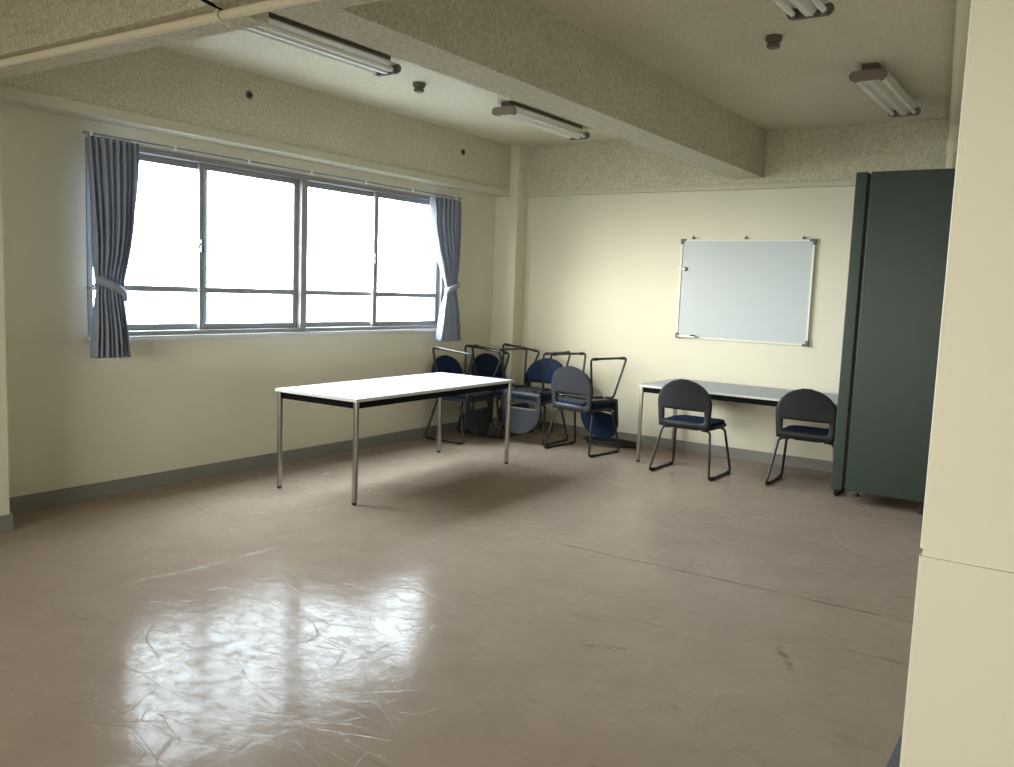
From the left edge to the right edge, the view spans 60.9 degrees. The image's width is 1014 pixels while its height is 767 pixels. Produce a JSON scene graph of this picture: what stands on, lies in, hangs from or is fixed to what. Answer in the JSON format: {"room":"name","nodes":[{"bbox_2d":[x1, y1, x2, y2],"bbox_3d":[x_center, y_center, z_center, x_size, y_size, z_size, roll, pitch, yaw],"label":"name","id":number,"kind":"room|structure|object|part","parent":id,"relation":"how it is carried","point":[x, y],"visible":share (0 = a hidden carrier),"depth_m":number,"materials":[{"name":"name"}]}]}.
{"room":"meeting room","nodes":[
{"label":"meeting room","id":0,"kind":"room"},
{"bbox_2d":[0,103,495,497],"bbox_3d":[-3.233,-0.634,4.645,0.200,2.876,11.000,6,8,34],"label":"wall","id":1,"kind":"structure","parent":0,"point":[74,418],"depth_m":5.76,"materials":[{"name":"beige paint"}]},
{"bbox_2d":[0,136,9,515],"bbox_3d":[-3.036,-0.604,4.442,0.355,2.876,0.685,6,8,34],"label":"trim","id":2,"kind":"structure","parent":1,"relation":"attached to","point":[4,467],"depth_m":4.68,"materials":[{"name":"beige paint"}]},
{"bbox_2d":[246,91,252,98],"bbox_3d":[-1.800,-2.019,6.039,0.012,0.060,0.060,6,8,34],"label":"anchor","id":3,"kind":"object","parent":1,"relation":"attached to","point":[249,95],"visible":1,"depth_m":6.03,"materials":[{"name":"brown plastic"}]},
{"bbox_2d":[0,417,503,533],"bbox_3d":[-3.053,0.773,4.638,0.367,0.097,11.000,6,8,34],"label":"baseboard","id":4,"kind":"structure","parent":1,"relation":"attached to","point":[18,504],"depth_m":6.13,"materials":[{"name":"grey plastic"}]},
{"bbox_2d":[0,46,510,196],"bbox_3d":[-3.081,-1.787,4.336,0.178,0.506,10.800,6,8,34],"label":"beam","id":5,"kind":"structure","parent":1,"relation":"attached to","point":[159,89],"depth_m":6.11,"materials":[{"name":"paint"}]},
{"bbox_2d":[81,130,461,341],"bbox_3d":[-1.593,-1.024,6.848,0.206,1.287,3.730,6,8,34],"label":"window","id":6,"kind":"structure","parent":1,"relation":"in","point":[297,325],"depth_m":6.68,"materials":[{"name":"metal"}]},
{"bbox_2d":[86,135,139,358],"bbox_3d":[-2.446,-0.833,5.377,0.330,1.344,0.172,-3,8,-40],"label":"curtain","id":7,"kind":"object","parent":6,"relation":"hanging from","point":[113,164],"visible":1,"depth_m":5.33,"materials":[{"name":"fabric"}]},
{"bbox_3d":[-2.401,-0.939,5.793,0.028,1.158,0.900,6,8,34],"label":"sash","id":8,"kind":"part","parent":6,"relation":"part of","materials":[{"name":"glass"}]},
{"bbox_3d":[-1.914,-0.990,6.431,0.028,1.158,0.900,6,8,34],"label":"sash","id":9,"kind":"part","parent":6,"relation":"part of","materials":[{"name":"glass"}]},
{"bbox_3d":[-1.623,-0.396,6.866,0.055,0.032,3.580,6,8,34],"label":"sill","id":10,"kind":"part","parent":6,"relation":"part of","materials":[{"name":"metal"}]},
{"bbox_3d":[-1.519,-1.643,6.746,0.086,0.030,3.730,6,8,34],"label":"curtain rail","id":11,"kind":"part","parent":6,"relation":"part of","materials":[{"name":"white metal"}]},
{"bbox_3d":[-1.402,-1.059,7.246,0.028,1.158,0.900,6,8,34],"label":"sash","id":12,"kind":"part","parent":6,"relation":"part of","materials":[{"name":"glass"}]},
{"bbox_3d":[-0.915,-1.110,7.884,0.028,1.158,0.900,6,8,34],"label":"sash","id":13,"kind":"part","parent":6,"relation":"part of","materials":[{"name":"glass"}]},
{"bbox_2d":[429,196,461,341],"bbox_3d":[-0.570,-1.060,8.110,0.165,1.326,0.477,5,7,23],"label":"curtain","id":14,"kind":"object","parent":6,"relation":"hanging from","point":[445,214],"visible":1,"depth_m":8.09,"materials":[{"name":"fabric"}]},
{"bbox_2d":[0,426,923,766],"bbox_3d":[-0.078,1.235,2.631,8.000,0.150,11.400,6,8,34],"label":"floor","id":15,"kind":"structure","parent":0,"point":[560,606],"depth_m":3.82,"materials":[{"name":"laminate"}]},
{"bbox_2d":[275,372,513,504],"bbox_3d":[-0.783,0.349,6.546,0.755,0.700,1.871,6,7,32],"label":"work table","id":16,"kind":"object","parent":15,"relation":"on","point":[356,395],"visible":1,"depth_m":6.09,"materials":[{"name":"white laminate"}]},
{"bbox_3d":[-1.573,0.384,5.975,0.029,0.662,0.029,6,7,32],"label":"leg","id":17,"kind":"part","parent":16,"relation":"part of","materials":[{"name":"silver metal"}]},
{"bbox_3d":[-0.983,0.449,5.596,0.029,0.662,0.029,6,7,33],"label":"leg","id":18,"kind":"part","parent":16,"relation":"part of","materials":[{"name":"silver metal"}]},
{"bbox_3d":[-0.584,0.256,7.497,0.029,0.662,0.029,6,7,33],"label":"leg","id":19,"kind":"part","parent":16,"relation":"part of","materials":[{"name":"silver metal"}]},
{"bbox_3d":[0.007,0.320,7.119,0.029,0.662,0.029,6,7,32],"label":"leg","id":20,"kind":"part","parent":16,"relation":"part of","materials":[{"name":"silver metal"}]},
{"bbox_2d":[425,355,495,444],"bbox_3d":[-0.437,0.137,8.223,0.486,0.787,0.540,6,8,34],"label":"chair","id":21,"kind":"object","parent":15,"relation":"on","point":[445,363],"visible":0.71,"depth_m":8.21,"materials":[{"name":"blue fabric"}]},
{"bbox_3d":[-0.548,0.347,8.078,0.467,0.387,0.139,6,8,34],"label":"sled leg","id":22,"kind":"part","parent":21,"relation":"part of","materials":[{"name":"black metal"}]},
{"bbox_2d":[433,355,462,373],"bbox_3d":[-0.584,-0.153,8.300,0.072,0.239,0.450,6,8,34],"label":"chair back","id":23,"kind":"object","parent":21,"relation":"on","point":[445,363],"depth_m":8.32,"materials":[{"name":"blue fabric"}]},
{"bbox_2d":[432,344,503,434],"bbox_3d":[-0.388,0.060,8.183,0.494,0.821,0.540,6,7,33],"label":"chair","id":24,"kind":"object","parent":21,"relation":"on","point":[476,421],"visible":0.68,"depth_m":8.07,"materials":[{"name":"blue fabric"}]},
{"bbox_3d":[-0.488,-0.123,7.997,0.467,0.387,0.139,12,11,32],"label":"sled leg","id":25,"kind":"part","parent":24,"relation":"part of","materials":[{"name":"grey metal"}]},
{"bbox_3d":[-0.250,0.283,8.111,0.051,0.394,0.461,6,7,33],"label":"backrest","id":26,"kind":"part","parent":24,"relation":"part of","materials":[{"name":"grey plastic"}]},
{"bbox_3d":[-0.271,-0.151,8.325,0.467,0.387,0.139,12,11,32],"label":"sled leg","id":27,"kind":"part","parent":24,"relation":"part of","materials":[{"name":"grey metal"}]},
{"bbox_2d":[447,394,490,399],"bbox_3d":[-0.405,0.109,8.199,0.388,0.025,0.410,6,8,34],"label":"seat cushion","id":28,"kind":"object","parent":21,"relation":"on","point":[488,397],"depth_m":8.02,"materials":[{"name":"blue fabric"}]},
{"bbox_3d":[-0.325,0.321,8.402,0.467,0.387,0.139,6,8,34],"label":"sled leg","id":29,"kind":"part","parent":21,"relation":"part of","materials":[{"name":"grey metal"}]},
{"bbox_2d":[465,353,532,437],"bbox_3d":[-0.072,0.104,8.648,0.486,0.787,0.540,8,8,41],"label":"chair","id":30,"kind":"object","parent":15,"relation":"on","point":[486,364],"visible":0.48,"depth_m":8.71,"materials":[{"name":"blue fabric"}]},
{"bbox_3d":[-0.203,0.313,8.516,0.467,0.387,0.139,8,8,41],"label":"sled leg","id":31,"kind":"part","parent":30,"relation":"part of","materials":[{"name":"grey metal"}]},
{"bbox_3d":[-0.218,-0.107,8.762,0.075,0.391,0.461,8,8,41],"label":"backrest","id":32,"kind":"part","parent":30,"relation":"part of","materials":[{"name":"blue fabric"}]},
{"bbox_2d":[472,353,501,376],"bbox_3d":[-0.205,-0.187,8.744,0.072,0.239,0.450,8,8,41],"label":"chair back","id":33,"kind":"object","parent":30,"relation":"on","point":[486,364],"depth_m":8.74,"materials":[{"name":"blue fabric"}]},
{"bbox_2d":[471,343,539,419],"bbox_3d":[-0.040,0.027,8.617,0.500,0.827,0.540,7,8,36],"label":"chair","id":34,"kind":"object","parent":30,"relation":"on","point":[505,344],"visible":0.27,"depth_m":8.51,"materials":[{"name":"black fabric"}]},
{"bbox_3d":[-0.149,-0.157,8.437,0.467,0.387,0.139,14,12,35],"label":"sled leg","id":35,"kind":"part","parent":34,"relation":"part of","materials":[{"name":"grey metal"}]},
{"bbox_3d":[0.086,0.254,8.542,0.048,0.395,0.461,7,8,36],"label":"backrest","id":36,"kind":"part","parent":34,"relation":"part of","materials":[{"name":"grey plastic"}]},
{"bbox_3d":[0.086,-0.182,8.753,0.467,0.387,0.139,14,12,35],"label":"sled leg","id":37,"kind":"part","parent":34,"relation":"part of","materials":[{"name":"grey metal"}]},
{"bbox_2d":[497,358,567,445],"bbox_3d":[0.269,0.156,8.304,0.540,0.787,0.486,6,8,34],"label":"chair","id":38,"kind":"object","parent":15,"relation":"on","point":[534,372],"visible":0.62,"depth_m":8.39,"materials":[{"name":"blue fabric"}]},
{"bbox_3d":[0.094,0.334,8.428,0.139,0.387,0.467,6,8,34],"label":"sled leg","id":39,"kind":"part","parent":38,"relation":"part of","materials":[{"name":"grey metal"}]},
{"bbox_2d":[511,396,551,400],"bbox_3d":[0.249,0.127,8.269,0.410,0.025,0.388,6,8,34],"label":"seat cushion","id":40,"kind":"object","parent":38,"relation":"on","point":[513,398],"depth_m":8.11,"materials":[{"name":"blue fabric"}]},
{"bbox_2d":[498,347,570,433],"bbox_3d":[0.245,0.069,8.255,0.540,0.787,0.486,7,8,36],"label":"chair","id":41,"kind":"object","parent":38,"relation":"on","point":[522,420],"visible":0.74,"depth_m":8.11,"materials":[{"name":"blue fabric"}]},
{"bbox_3d":[0.100,-0.147,8.357,0.139,0.387,0.467,7,8,36],"label":"sled leg","id":42,"kind":"part","parent":41,"relation":"part of","materials":[{"name":"grey metal"}]},
{"bbox_3d":[0.116,0.273,8.111,0.461,0.391,0.075,7,8,36],"label":"backrest","id":43,"kind":"part","parent":41,"relation":"part of","materials":[{"name":"grey plastic"}]},
{"bbox_3d":[0.417,-0.109,8.125,0.139,0.387,0.467,7,8,36],"label":"sled leg","id":44,"kind":"part","parent":41,"relation":"part of","materials":[{"name":"grey metal"}]},
{"bbox_2d":[525,358,561,382],"bbox_3d":[0.388,-0.129,8.431,0.450,0.239,0.072,6,8,34],"label":"cushion","id":45,"kind":"object","parent":38,"relation":"on","point":[534,372],"depth_m":8.47,"materials":[{"name":"blue fabric"}]},
{"bbox_3d":[0.393,-0.049,8.451,0.461,0.391,0.075,6,8,34],"label":"backrest","id":46,"kind":"part","parent":38,"relation":"part of","materials":[{"name":"blue fabric"}]},
{"bbox_3d":[0.419,0.371,8.207,0.139,0.387,0.467,6,8,34],"label":"sled leg","id":47,"kind":"part","parent":38,"relation":"part of","materials":[{"name":"black metal"}]},
{"bbox_2d":[544,366,619,457],"bbox_3d":[0.690,0.223,7.841,0.540,0.787,0.486,8,8,42],"label":"chair","id":48,"kind":"object","parent":15,"relation":"on","point":[567,379],"visible":0.97,"depth_m":7.68,"materials":[{"name":"grey plastic"}]},
{"bbox_3d":[0.543,0.399,8.001,0.139,0.387,0.467,8,8,42],"label":"sled leg","id":49,"kind":"part","parent":48,"relation":"part of","materials":[{"name":"black metal"}]},
{"bbox_3d":[0.559,0.043,7.669,0.461,0.391,0.075,8,8,42],"label":"backrest","id":50,"kind":"part","parent":48,"relation":"part of","materials":[{"name":"grey plastic"}]},
{"bbox_2d":[550,352,626,438],"bbox_3d":[0.728,0.131,7.864,0.486,0.787,0.540,-3,8,-41],"label":"chair","id":51,"kind":"object","parent":48,"relation":"on","point":[603,426],"visible":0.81,"depth_m":7.86,"materials":[{"name":"blue fabric"}]},
{"bbox_3d":[0.600,-0.087,7.984,0.467,0.387,0.139,-3,8,-41],"label":"sled leg","id":52,"kind":"part","parent":51,"relation":"part of","materials":[{"name":"grey metal"}]},
{"bbox_2d":[557,400,611,406],"bbox_3d":[0.698,0.164,7.843,0.388,0.025,0.410,-3,8,-41],"label":"seat cushion","id":53,"kind":"object","parent":51,"relation":"on","point":[575,402],"depth_m":7.67,"materials":[{"name":"blue fabric"}]},
{"bbox_2d":[581,413,616,438],"bbox_3d":[0.862,0.395,8.018,0.072,0.239,0.450,-3,8,-41],"label":"cushion","id":54,"kind":"object","parent":51,"relation":"on","point":[603,426],"depth_m":8.00,"materials":[{"name":"blue fabric"}]},
{"bbox_3d":[0.856,-0.044,7.688,0.467,0.387,0.139,-3,8,-41],"label":"sled leg","id":55,"kind":"part","parent":51,"relation":"part of","materials":[{"name":"grey metal"}]},
{"bbox_3d":[0.876,0.313,8.018,0.075,0.391,0.461,-3,8,-41],"label":"backrest","id":56,"kind":"part","parent":51,"relation":"part of","materials":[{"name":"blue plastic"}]},
{"bbox_2d":[591,404,613,409],"bbox_3d":[0.717,0.189,7.865,0.410,0.025,0.388,8,8,42],"label":"seat cushion","id":57,"kind":"object","parent":48,"relation":"on","point":[606,407],"depth_m":7.72,"materials":[{"name":"blue fabric"}]},
{"bbox_3d":[0.834,0.439,7.738,0.139,0.387,0.467,8,8,42],"label":"sled leg","id":58,"kind":"part","parent":48,"relation":"part of","materials":[{"name":"black metal"}]},
{"bbox_2d":[583,436,636,448],"bbox_3d":[0.987,0.559,8.204,0.572,0.057,0.314,6,8,34],"label":"cable coil","id":59,"kind":"object","parent":15,"relation":"on","point":[607,442],"visible":0.88,"depth_m":8.13,"materials":[{"name":"black rubber"}]},
{"bbox_2d":[649,379,730,480],"bbox_3d":[1.518,0.341,7.068,0.540,0.787,0.486,7,8,35],"label":"chair","id":60,"kind":"object","parent":15,"relation":"on","point":[680,394],"visible":1,"depth_m":6.90,"materials":[{"name":"grey plastic"}]},
{"bbox_3d":[1.355,0.518,7.210,0.139,0.387,0.467,7,8,35],"label":"sled leg","id":61,"kind":"part","parent":60,"relation":"part of","materials":[{"name":"black metal"}]},
{"bbox_3d":[1.406,0.163,6.880,0.461,0.391,0.075,7,8,35],"label":"backrest","id":62,"kind":"part","parent":60,"relation":"part of","materials":[{"name":"grey plastic"}]},
{"bbox_2d":[665,415,724,426],"bbox_3d":[1.541,0.306,7.095,0.410,0.025,0.388,7,8,35],"label":"seat cushion","id":63,"kind":"object","parent":60,"relation":"on","point":[714,422],"depth_m":7.01,"materials":[{"name":"blue fabric"}]},
{"bbox_3d":[1.676,0.555,6.984,0.139,0.387,0.467,7,8,35],"label":"sled leg","id":64,"kind":"part","parent":60,"relation":"part of","materials":[{"name":"black metal"}]},
{"bbox_2d":[636,378,837,490],"bbox_3d":[2.032,0.393,7.271,1.697,0.675,0.793,6,8,34],"label":"work table","id":65,"kind":"object","parent":15,"relation":"on","point":[748,394],"visible":0.34,"depth_m":7.27,"materials":[{"name":"white laminate"}]},
{"bbox_3d":[1.144,0.344,7.426,0.029,0.637,0.029,6,8,34],"label":"leg","id":66,"kind":"part","parent":65,"relation":"part of","materials":[{"name":"silver metal"}]},
{"bbox_3d":[1.564,0.294,8.036,0.029,0.637,0.029,6,8,34],"label":"leg","id":67,"kind":"part","parent":65,"relation":"part of","materials":[{"name":"silver metal"}]},
{"bbox_2d":[765,388,840,495],"bbox_3d":[2.358,0.413,6.710,0.540,0.787,0.486,6,7,32],"label":"chair","id":68,"kind":"object","parent":15,"relation":"on","point":[809,405],"visible":0.8,"depth_m":6.53,"materials":[{"name":"black plastic"}]},
{"bbox_3d":[2.189,0.591,6.843,0.139,0.387,0.467,6,7,32],"label":"sled leg","id":69,"kind":"part","parent":68,"relation":"part of","materials":[{"name":"black metal"}]},
{"bbox_2d":[783,425,828,434],"bbox_3d":[2.379,0.379,6.738,0.410,0.025,0.388,6,7,32],"label":"seat cushion","id":70,"kind":"object","parent":68,"relation":"on","point":[793,428],"depth_m":6.74,"materials":[{"name":"blue fabric"}]},
{"bbox_3d":[2.255,0.237,6.516,0.461,0.391,0.075,6,7,32],"label":"backrest","id":71,"kind":"part","parent":68,"relation":"part of","materials":[{"name":"grey plastic"}]},
{"bbox_3d":[2.521,0.627,6.635,0.139,0.387,0.467,6,7,32],"label":"sled leg","id":72,"kind":"part","parent":68,"relation":"part of","materials":[{"name":"black metal"}]},
{"bbox_2d":[831,168,955,514],"bbox_3d":[2.899,-0.312,6.343,0.647,2.345,0.880,6,8,34],"label":"tall cabinet","id":73,"kind":"object","parent":15,"relation":"on","point":[901,221],"visible":0.84,"depth_m":5.97,"materials":[{"name":"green metal"}]},
{"bbox_3d":[2.551,-0.365,6.309,0.078,2.259,0.437,6,8,34],"label":"door","id":74,"kind":"part","parent":73,"relation":"part of","materials":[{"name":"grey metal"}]},
{"bbox_2d":[160,0,956,146],"bbox_3d":[0.040,-1.771,2.300,8.000,0.150,11.400,6,8,34],"label":"ceiling","id":75,"kind":"structure","parent":0,"point":[717,49],"depth_m":5.37,"materials":[{"name":"paint"}]},
{"bbox_2d":[240,13,400,76],"bbox_3d":[-1.091,-1.986,5.043,0.220,0.109,1.180,6,8,34],"label":"lamp","id":76,"kind":"object","parent":75,"relation":"attached to","point":[281,30],"visible":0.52,"depth_m":5.02,"materials":[{"name":"white metal"}]},
{"bbox_2d":[413,81,425,92],"bbox_3d":[-0.628,-2.112,6.162,0.094,0.066,0.094,6,8,34],"label":"smoke detector","id":77,"kind":"object","parent":75,"relation":"attached to","point":[418,85],"visible":1,"depth_m":6.13,"materials":[{"name":"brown plastic"}]},
{"bbox_2d":[492,101,589,139],"bbox_3d":[0.305,-2.158,7.110,0.220,0.109,1.180,6,8,34],"label":"lamp","id":78,"kind":"object","parent":75,"relation":"attached to","point":[511,110],"visible":1,"depth_m":6.99,"materials":[{"name":"metal"}]},
{"bbox_2d":[765,34,782,49],"bbox_3d":[1.465,-1.874,4.742,0.094,0.066,0.094,6,8,34],"label":"smoke detector","id":79,"kind":"object","parent":75,"relation":"attached to","point":[772,40],"visible":1,"depth_m":4.71,"materials":[{"name":"brown plastic"}]},
{"bbox_2d":[773,0,834,20],"bbox_3d":[1.107,-1.741,3.601,0.220,0.109,1.180,6,8,34],"label":"lamp","id":80,"kind":"object","parent":75,"relation":"attached to","point":[795,10],"visible":1,"depth_m":4.01,"materials":[{"name":"metal"}]},
{"bbox_2d":[788,10,797,19],"bbox_3d":[1.359,-1.752,4.100,0.042,0.042,0.028,6,8,34],"label":"socket","id":81,"kind":"object","parent":80,"relation":"attached to","point":[795,16],"depth_m":4.09,"materials":[{"name":"grey plastic"}]},
{"bbox_2d":[819,5,829,15],"bbox_3d":[1.478,-1.739,4.020,0.042,0.042,0.028,6,8,34],"label":"socket","id":82,"kind":"object","parent":80,"relation":"attached to","point":[826,12],"depth_m":4.02,"materials":[{"name":"grey plastic"}]},
{"bbox_2d":[849,62,920,117],"bbox_3d":[2.498,-1.912,5.659,0.220,0.109,1.180,6,8,34],"label":"lamp","id":83,"kind":"object","parent":75,"relation":"attached to","point":[876,81],"visible":1,"depth_m":5.50,"materials":[{"name":"metal"}]},
{"bbox_2d":[520,186,854,460],"bbox_3d":[3.064,-0.658,7.125,7.800,2.876,0.200,6,8,34],"label":"wall","id":84,"kind":"structure","parent":0,"point":[602,274],"depth_m":8.09,"materials":[{"name":"beige paint"}]},
{"bbox_2d":[239,0,766,178],"bbox_3d":[-0.984,-1.611,2.997,0.277,0.399,10.945,6,8,34],"label":"ceiling beam","id":85,"kind":"structure","parent":84,"relation":"attached to","point":[521,51],"depth_m":4.60,"materials":[{"name":"paint"}]},
{"bbox_2d":[489,145,527,417],"bbox_3d":[0.016,-0.980,8.957,0.270,2.876,0.190,6,8,34],"label":"column","id":86,"kind":"structure","parent":84,"relation":"attached to","point":[511,213],"depth_m":8.86,"materials":[{"name":"beige paint"}]},
{"bbox_2d":[535,421,832,472],"bbox_3d":[2.448,0.673,7.530,5.618,0.094,0.012,6,8,34],"label":"baseboard","id":87,"kind":"structure","parent":84,"relation":"attached to","point":[744,454],"depth_m":7.89,"materials":[{"name":"grey plastic"}]},
{"bbox_2d":[526,118,949,196],"bbox_3d":[2.532,-1.893,7.234,5.630,0.489,0.055,6,8,34],"label":"beam","id":88,"kind":"structure","parent":84,"relation":"attached to","point":[825,156],"depth_m":7.37,"materials":[{"name":"paint"}]},
{"bbox_2d":[675,235,816,346],"bbox_3d":[2.077,-0.834,7.629,1.208,0.937,0.060,6,8,34],"label":"whiteboard","id":89,"kind":"object","parent":84,"relation":"attached to","point":[740,290],"visible":1,"depth_m":7.62,"materials":[{"name":"plastic"}]},
{"bbox_2d":[945,0,970,168],"bbox_3d":[2.381,-0.426,4.781,0.087,2.872,4.385,5,7,26],"label":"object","id":90,"kind":"object","parent":84,"relation":"attached to","point":[963,7],"visible":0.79,"depth_m":5.14,"materials":[{"name":"beige paint"}]},
{"bbox_2d":[899,0,1013,766],"bbox_3d":[2.055,-0.036,1.093,2.605,2.876,0.850,6,8,34],"label":"wall","id":91,"kind":"structure","parent":0,"point":[959,712],"depth_m":1.46,"materials":[{"name":"beige paint"}]},
{"bbox_2d":[0,0,318,67],"bbox_3d":[-0.945,-1.375,3.061,5.200,0.128,0.217,6,8,34],"label":"pipe","id":92,"kind":"object","parent":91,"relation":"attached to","point":[222,16],"visible":1,"depth_m":3.38,"materials":[{"name":"beige metal"}]},
{"bbox_2d":[0,0,380,79],"bbox_3d":[0.193,-1.479,2.427,7.435,0.446,0.260,6,8,34],"label":"trim","id":93,"kind":"structure","parent":91,"relation":"attached to","point":[26,26],"depth_m":3.65,"materials":[{"name":"paint"}]},
{"bbox_2d":[886,732,902,766],"bbox_3d":[1.378,1.280,2.030,1.080,0.006,1.847,6,8,34],"label":"baseboard","id":94,"kind":"object","parent":91,"relation":"attached to","point":[894,761],"visible":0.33,"depth_m":2.76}
]}

